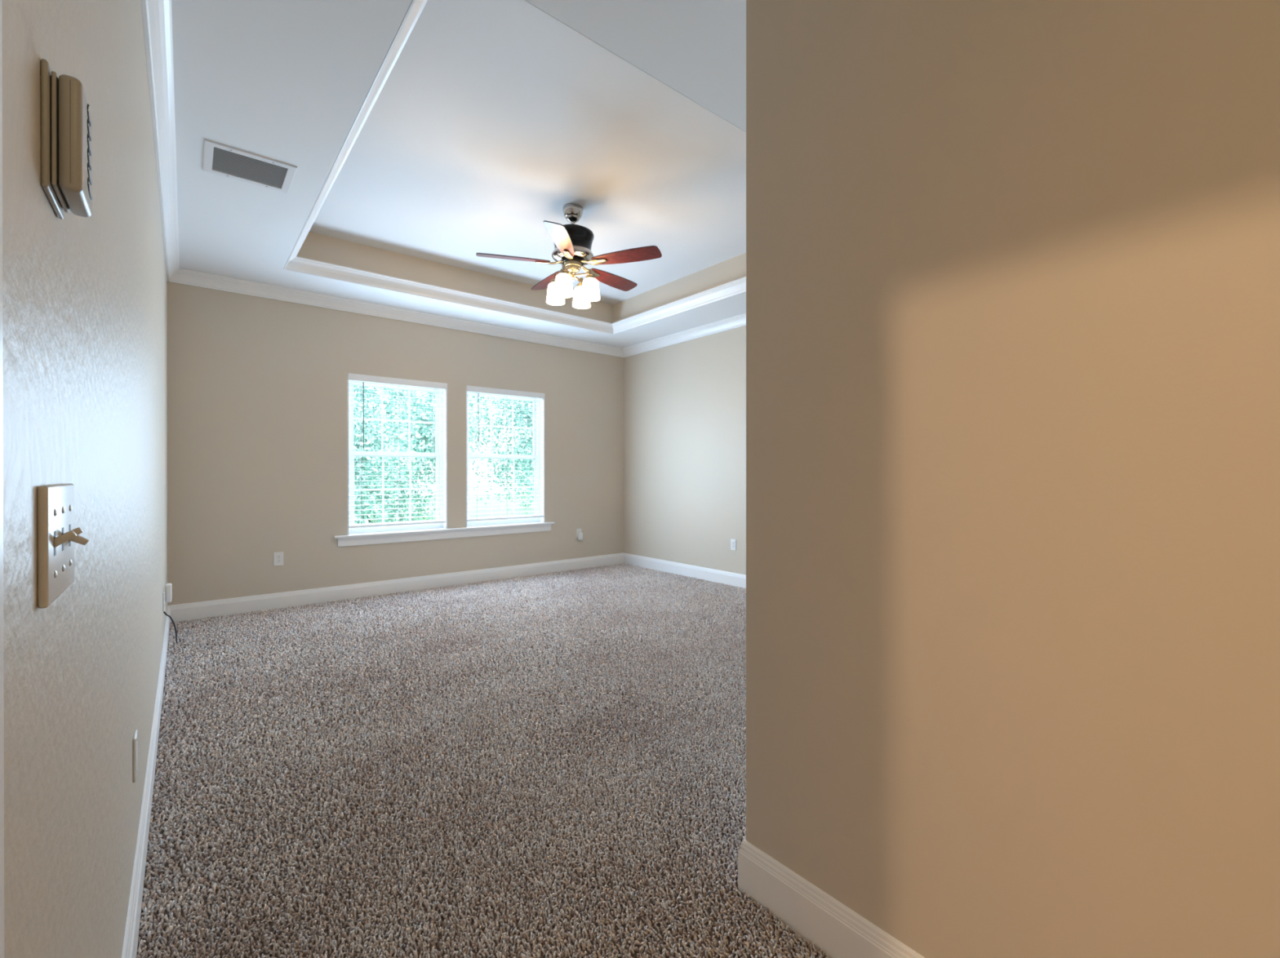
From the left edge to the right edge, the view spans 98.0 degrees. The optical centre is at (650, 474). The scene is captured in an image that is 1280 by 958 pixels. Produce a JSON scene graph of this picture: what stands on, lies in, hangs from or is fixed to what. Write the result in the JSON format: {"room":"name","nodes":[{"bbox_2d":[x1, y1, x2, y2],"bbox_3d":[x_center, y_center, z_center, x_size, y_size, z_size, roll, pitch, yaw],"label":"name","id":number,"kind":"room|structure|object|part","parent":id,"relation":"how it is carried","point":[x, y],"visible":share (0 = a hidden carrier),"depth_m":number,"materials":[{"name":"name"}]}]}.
{"room":"empty bedroom","nodes":[
{"label":"empty bedroom","id":0,"kind":"room"},
{"bbox_2d":[1,0,168,957],"bbox_3d":[-1.434,-0.163,1.458,0.120,2.820,7.578,0,0,-40],"label":"wall","id":1,"kind":"structure","parent":0,"point":[85,299],"depth_m":0.77,"materials":[{"name":"beige paint"}]},
{"bbox_2d":[0,0,4,957],"bbox_3d":[-0.161,0.106,-0.064,0.156,2.112,0.948,0,0,-40],"label":"door","id":2,"kind":"structure","parent":1,"relation":"in","point":[2,681],"depth_m":0.34,"materials":[{"name":"white paint"}]},
{"bbox_2d":[37,483,88,608],"bbox_3d":[-0.608,0.068,0.581,0.022,0.114,0.161,0,0,-40],"label":"light switch","id":3,"kind":"object","parent":1,"relation":"attached to","point":[57,535],"visible":1,"depth_m":0.54,"materials":[{"name":"beige plastic"}]},
{"bbox_2d":[40,58,92,219],"bbox_3d":[-0.597,-0.335,0.572,0.028,0.122,0.092,0,0,-40],"label":"thermostat","id":4,"kind":"object","parent":1,"relation":"attached to","point":[66,124],"visible":1,"depth_m":0.54,"materials":[{"name":"beige plastic"}]},
{"bbox_3d":[-0.606,-0.335,0.564,0.005,0.122,0.092,0,0,-40],"label":"plate","id":5,"kind":"part","parent":4,"relation":"part of","materials":[{"name":"grey plastic"}]},
{"bbox_2d":[132,729,137,782],"bbox_3d":[-1.351,0.739,1.460,0.008,0.114,0.070,0,0,-40],"label":"wall plate","id":6,"kind":"object","parent":1,"relation":"attached to","point":[135,741],"visible":1,"depth_m":1.44,"materials":[{"name":"white plastic"}]},
{"bbox_2d":[121,605,170,957],"bbox_3d":[-2.062,1.087,2.316,0.014,0.140,5.140,0,0,-40],"label":"baseboard","id":7,"kind":"structure","parent":1,"relation":"attached to","point":[130,947],"depth_m":1.65,"materials":[{"name":"white paint"}]},
{"bbox_2d":[140,0,179,281],"bbox_3d":[-2.039,-1.525,2.329,0.072,0.100,5.140,0,0,-40],"label":"crown molding","id":8,"kind":"structure","parent":1,"relation":"attached to","point":[157,15],"depth_m":2.33,"materials":[{"name":"white paint"}]},
{"bbox_2d":[163,591,164,612],"bbox_3d":[-2.963,0.777,3.390,0.009,0.114,0.070,0,0,-40],"label":"wall outlet","id":9,"kind":"object","parent":1,"relation":"attached to","point":[163,592],"visible":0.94,"depth_m":3.36,"materials":[{"name":"white plastic"}]},
{"bbox_2d":[164,583,172,603],"bbox_3d":[-2.990,0.738,3.452,0.031,0.112,0.070,0,0,-40],"label":"plug","id":10,"kind":"object","parent":9,"relation":"attached to","point":[168,588],"visible":1,"depth_m":3.43,"materials":[{"name":"white plastic"}]},
{"bbox_2d":[163,611,177,643],"bbox_3d":[-3.056,0.981,3.562,0.034,0.300,0.469,0,0,-34],"label":"cable","id":11,"kind":"object","parent":9,"relation":"hanging from","point":[164,612],"visible":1,"depth_m":3.52,"materials":[{"name":"black plastic"}]},
{"bbox_2d":[167,281,623,605],"bbox_3d":[-2.024,-0.172,5.799,4.543,2.820,0.160,0,0,-40],"label":"wall","id":12,"kind":"structure","parent":0,"point":[257,418],"depth_m":4.91,"materials":[{"name":"beige paint"}]},
{"bbox_2d":[273,551,283,565],"bbox_3d":[-3.165,0.723,4.737,0.070,0.114,0.009,0,0,-40],"label":"wall outlet","id":13,"kind":"object","parent":12,"relation":"attached to","point":[277,557],"visible":1,"depth_m":4.74,"materials":[{"name":"white plastic"}]},
{"bbox_2d":[168,268,623,357],"bbox_3d":[-2.003,-1.532,5.662,4.402,0.100,0.072,0,0,-40],"label":"crown molding","id":14,"kind":"structure","parent":12,"relation":"attached to","point":[184,277],"depth_m":5.17,"materials":[{"name":"white paint"}]},
{"bbox_2d":[168,552,623,622],"bbox_3d":[-2.022,1.080,5.690,4.402,0.140,0.014,0,0,-40],"label":"baseboard","id":15,"kind":"structure","parent":12,"relation":"attached to","point":[187,611],"depth_m":5.18,"materials":[{"name":"white paint"}]},
{"bbox_2d":[346,373,447,534],"bbox_3d":[-2.463,-0.173,5.427,0.912,1.497,0.149,0,0,-40],"label":"window","id":16,"kind":"structure","parent":12,"relation":"in","point":[442,448],"depth_m":5.53,"materials":[{"name":"white plastic"}]},
{"bbox_3d":[-2.500,-0.521,5.470,0.820,0.709,0.026,0,0,-40],"label":"sash","id":17,"kind":"part","parent":16,"relation":"part of","materials":[{"name":"white plastic"}]},
{"bbox_3d":[-2.482,0.147,5.451,0.820,0.727,0.026,0,0,-40],"label":"sash","id":18,"kind":"part","parent":16,"relation":"part of","materials":[{"name":"white plastic"}]},
{"bbox_2d":[347,373,447,528],"bbox_3d":[-2.432,-0.212,5.389,0.904,1.417,0.074,0,0,-40],"label":"window blind","id":19,"kind":"object","parent":16,"relation":"attached to","point":[354,377],"visible":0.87,"depth_m":5.31,"materials":[{"name":"white plastic"}]},
{"bbox_3d":[-2.697,-0.188,5.181,0.004,1.355,0.053,0,0,-40],"label":"ladder cord","id":20,"kind":"part","parent":19,"relation":"part of","materials":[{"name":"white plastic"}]},
{"bbox_3d":[-2.438,0.487,5.399,0.880,0.020,0.050,0,0,-40],"label":"rail","id":21,"kind":"part","parent":19,"relation":"part of","materials":[{"name":"white plastic"}]},
{"bbox_3d":[-2.438,-0.189,5.397,0.004,1.355,0.053,0,0,-40],"label":"ladder cord","id":22,"kind":"part","parent":19,"relation":"part of","materials":[{"name":"white fabric"}]},
{"bbox_2d":[333,522,555,546],"bbox_3d":[-2.000,0.606,5.740,2.242,0.101,0.133,0,0,-40],"label":"window sill","id":23,"kind":"structure","parent":12,"relation":"attached to","point":[374,538],"depth_m":5.58,"materials":[{"name":"white paint"}]},
{"bbox_2d":[466,385,544,527],"bbox_3d":[-1.610,-0.174,6.139,0.922,1.497,0.149,0,0,-40],"label":"window","id":24,"kind":"structure","parent":12,"relation":"in","point":[540,433],"depth_m":6.24,"materials":[{"name":"white plastic"}]},
{"bbox_3d":[-1.647,-0.522,6.183,0.830,0.709,0.026,0,0,-40],"label":"sash","id":25,"kind":"part","parent":24,"relation":"part of","materials":[{"name":"white plastic"}]},
{"bbox_3d":[-1.630,0.146,6.163,0.830,0.727,0.026,0,0,-40],"label":"sash","id":26,"kind":"part","parent":24,"relation":"part of","materials":[{"name":"glass"}]},
{"bbox_2d":[466,385,544,521],"bbox_3d":[-1.579,-0.213,6.102,0.914,1.417,0.074,0,0,-40],"label":"window blind","id":27,"kind":"object","parent":24,"relation":"attached to","point":[474,389],"visible":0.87,"depth_m":6.10,"materials":[{"name":"white plastic"}]},
{"bbox_3d":[-1.847,-0.190,5.891,0.004,1.355,0.053,0,0,-40],"label":"ladder cord","id":28,"kind":"part","parent":27,"relation":"part of","materials":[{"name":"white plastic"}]},
{"bbox_3d":[-1.586,-0.190,6.110,0.004,1.355,0.053,0,0,-40],"label":"ladder cord","id":29,"kind":"part","parent":27,"relation":"part of","materials":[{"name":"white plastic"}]},
{"bbox_3d":[-1.586,0.485,6.111,0.890,0.020,0.050,0,0,-40],"label":"rail","id":30,"kind":"part","parent":27,"relation":"part of","materials":[{"name":"white plastic"}]},
{"bbox_3d":[-1.324,-0.191,6.328,0.004,1.355,0.053,0,0,-40],"label":"ladder cord","id":31,"kind":"part","parent":27,"relation":"part of","materials":[{"name":"white fabric"}]},
{"bbox_2d":[576,528,581,538],"bbox_3d":[-0.854,0.712,6.669,0.070,0.114,0.009,0,0,-40],"label":"wall outlet","id":32,"kind":"object","parent":12,"relation":"attached to","point":[578,531],"visible":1,"depth_m":6.65,"materials":[{"name":"white plastic"}]},
{"bbox_2d":[577,533,582,540],"bbox_3d":[-0.835,0.748,6.656,0.052,0.092,0.035,0,0,-40],"label":"plug","id":33,"kind":"object","parent":32,"relation":"attached to","point":[580,535],"visible":1,"depth_m":6.64,"materials":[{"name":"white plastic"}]},
{"bbox_2d":[171,0,746,348],"bbox_3d":[-0.681,-1.794,2.006,7.343,0.440,7.698,0,0,-40],"label":"ceiling","id":34,"kind":"structure","parent":0,"point":[492,117],"depth_m":3.01,"materials":[{"name":"white paint"}]},
{"bbox_2d":[202,138,297,193],"bbox_3d":[-2.062,-1.571,2.864,0.372,0.010,0.344,0,0,-40],"label":"ceiling vent","id":35,"kind":"object","parent":34,"relation":"in","point":[220,159],"visible":1,"depth_m":2.85,"materials":[{"name":"white metal"}]},
{"bbox_2d":[475,203,662,309],"bbox_3d":[-0.565,-1.584,4.050,1.283,0.668,1.265,0,0,-40],"label":"ceiling fan","id":36,"kind":"object","parent":34,"relation":"hanging from","point":[572,242],"visible":1,"depth_m":3.93,"materials":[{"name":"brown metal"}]},
{"bbox_3d":[-0.959,-1.514,3.900,0.503,0.039,0.138,0,0,-15],"label":"blade","id":37,"kind":"part","parent":36,"relation":"part of","materials":[{"name":"brown wood"}]},
{"bbox_3d":[-0.790,-1.515,4.360,0.138,0.039,0.503,0,0,-33],"label":"blade","id":38,"kind":"part","parent":36,"relation":"part of","materials":[{"name":"brown wood"}]},
{"bbox_3d":[-0.691,-1.318,4.060,0.134,0.136,0.134,0,0,-40],"label":"lamp shade","id":39,"kind":"part","parent":36,"relation":"part of","materials":[{"name":"white glass"}]},
{"bbox_3d":[-0.574,-1.513,3.598,0.138,0.039,0.503,0,0,3],"label":"blade","id":40,"kind":"part","parent":36,"relation":"part of","materials":[{"name":"brown wood"}]},
{"bbox_3d":[-0.604,-1.318,3.882,0.134,0.136,0.134,0,0,-40],"label":"lamp shade","id":41,"kind":"part","parent":36,"relation":"part of","materials":[{"name":"white glass"}]},
{"bbox_3d":[-0.588,-1.436,3.927,0.018,0.052,0.164,0,0,19],"label":"lamp arm","id":42,"kind":"part","parent":36,"relation":"part of","materials":[{"name":"gold metal"}]},
{"bbox_3d":[-0.528,-1.437,4.101,0.018,0.052,0.164,0,0,19],"label":"lamp arm","id":43,"kind":"part","parent":36,"relation":"part of","materials":[{"name":"gold metal"}]},
{"bbox_3d":[-0.512,-1.319,4.146,0.134,0.136,0.134,0,0,-40],"label":"lamp shade","id":44,"kind":"part","parent":36,"relation":"part of","materials":[{"name":"white glass"}]},
{"bbox_3d":[-0.471,-1.436,3.984,0.164,0.052,0.018,0,0,19],"label":"lamp arm","id":45,"kind":"part","parent":36,"relation":"part of","materials":[{"name":"gold metal"}]},
{"bbox_3d":[-0.426,-1.318,3.968,0.134,0.136,0.134,0,0,-40],"label":"lamp shade","id":46,"kind":"part","parent":36,"relation":"part of","materials":[{"name":"white glass"}]},
{"bbox_3d":[-0.301,-1.515,4.341,0.138,0.039,0.503,0,0,39],"label":"blade","id":47,"kind":"part","parent":36,"relation":"part of","materials":[{"name":"brown wood"}]},
{"bbox_3d":[-0.167,-1.514,3.870,0.503,0.039,0.138,0,0,21],"label":"blade","id":48,"kind":"part","parent":36,"relation":"part of","materials":[{"name":"brown wood"}]},
{"bbox_2d":[137,569,826,957],"bbox_3d":[-0.675,1.222,2.005,7.343,0.128,7.438,0,0,-40],"label":"floor","id":49,"kind":"structure","parent":0,"point":[419,891],"depth_m":1.73,"materials":[{"name":"grey carpet"}]},
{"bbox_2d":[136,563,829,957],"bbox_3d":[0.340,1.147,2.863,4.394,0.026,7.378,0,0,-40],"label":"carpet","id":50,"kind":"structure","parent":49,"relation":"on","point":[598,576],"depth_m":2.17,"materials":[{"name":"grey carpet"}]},
{"bbox_2d":[296,231,746,323],"bbox_3d":[-0.526,-1.749,3.987,3.349,0.338,3.626,0,0,-40],"label":"wall","id":51,"kind":"structure","parent":0,"point":[316,246],"depth_m":5.15,"materials":[{"name":"beige paint"}]},
{"bbox_2d":[283,0,427,269],"bbox_3d":[-1.705,-1.626,3.001,0.072,0.099,3.423,0,0,-40],"label":"crown molding","id":52,"kind":"structure","parent":51,"relation":"attached to","point":[415,8],"depth_m":2.46,"materials":[{"name":"white paint"}]},
{"bbox_2d":[284,256,613,334],"bbox_3d":[-1.601,-1.631,5.272,3.146,0.099,0.072,0,0,-40],"label":"crown molding","id":53,"kind":"structure","parent":51,"relation":"attached to","point":[299,264],"depth_m":5.00,"materials":[{"name":"white paint"}]},
{"bbox_2d":[521,0,746,133],"bbox_3d":[0.548,-1.625,2.701,3.146,0.099,0.072,0,0,-40],"label":"crown molding","id":54,"kind":"structure","parent":51,"relation":"attached to","point":[524,1],"depth_m":2.12,"materials":[{"name":"white paint"}]},
{"bbox_2d":[612,276,746,334],"bbox_3d":[0.653,-1.630,4.972,0.072,0.099,3.423,0,0,-40],"label":"crown molding","id":55,"kind":"structure","parent":51,"relation":"attached to","point":[737,286],"depth_m":5.37,"materials":[{"name":"white paint"}]},
{"bbox_2d":[623,325,746,575],"bbox_3d":[1.246,-0.171,5.319,0.140,2.820,4.771,0,0,-40],"label":"wall","id":56,"kind":"structure","parent":0,"point":[685,402],"depth_m":6.18,"materials":[{"name":"beige paint"}]},
{"bbox_2d":[622,313,746,357],"bbox_3d":[1.126,-1.531,5.295,0.072,0.100,4.650,0,0,-40],"label":"crown molding","id":57,"kind":"structure","parent":56,"relation":"attached to","point":[740,321],"depth_m":6.14,"materials":[{"name":"white paint"}]},
{"bbox_2d":[623,552,746,589],"bbox_3d":[1.148,1.081,5.319,0.014,0.140,4.650,0,0,-40],"label":"baseboard","id":58,"kind":"structure","parent":56,"relation":"attached to","point":[734,580],"depth_m":6.17,"materials":[{"name":"white paint"}]},
{"bbox_2d":[730,538,736,551],"bbox_3d":[0.848,0.722,5.682,0.009,0.114,0.070,0,0,-40],"label":"wall outlet","id":59,"kind":"object","parent":56,"relation":"attached to","point":[733,542],"visible":1,"depth_m":5.67,"materials":[{"name":"white plastic"}]},
{"bbox_2d":[746,0,1279,957],"bbox_3d":[2.342,-0.163,1.480,3.103,2.820,2.767,0,0,-40],"label":"wall","id":60,"kind":"structure","parent":0,"point":[1012,267],"depth_m":1.05,"materials":[{"name":"beige paint"}]},
{"bbox_2d":[737,840,924,957],"bbox_3d":[1.142,1.091,0.488,0.014,0.140,2.781,0,0,-40],"label":"baseboard","id":61,"kind":"structure","parent":60,"relation":"attached to","point":[818,917],"depth_m":1.37,"materials":[{"name":"white paint"}]},
{"label":"outside","id":62,"kind":"structure","parent":0,"visible":0},
{"bbox_2d":[370,493,533,523],"bbox_3d":[-10.984,1.707,20.778,38.000,0.300,34.032,0,0,-40],"label":"ground","id":63,"kind":"structure","parent":62,"point":[483,499],"depth_m":25.93,"materials":[{"name":"white"}]},
{"bbox_2d":[353,385,435,524],"bbox_3d":[-5.658,-0.999,9.549,4.222,5.168,3.912,0,0,-35],"label":"tree","id":64,"kind":"object","parent":63,"relation":"on","point":[370,433],"visible":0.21,"depth_m":9.22,"materials":[{"name":"green plant"}]},
{"bbox_2d":[354,386,507,524],"bbox_3d":[-8.253,-2.216,16.258,8.024,7.618,7.714,0,0,-13],"label":"tree","id":65,"kind":"object","parent":63,"relation":"on","point":[431,449],"visible":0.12,"depth_m":15.72,"materials":[{"name":"green plant"}]},
{"bbox_2d":[468,395,533,515],"bbox_3d":[-2.345,-1.251,12.502,4.138,5.659,4.064,0,0,-32],"label":"tree","id":66,"kind":"object","parent":63,"relation":"on","point":[527,449],"visible":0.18,"depth_m":11.87,"materials":[{"name":"green plant"}]}
]}

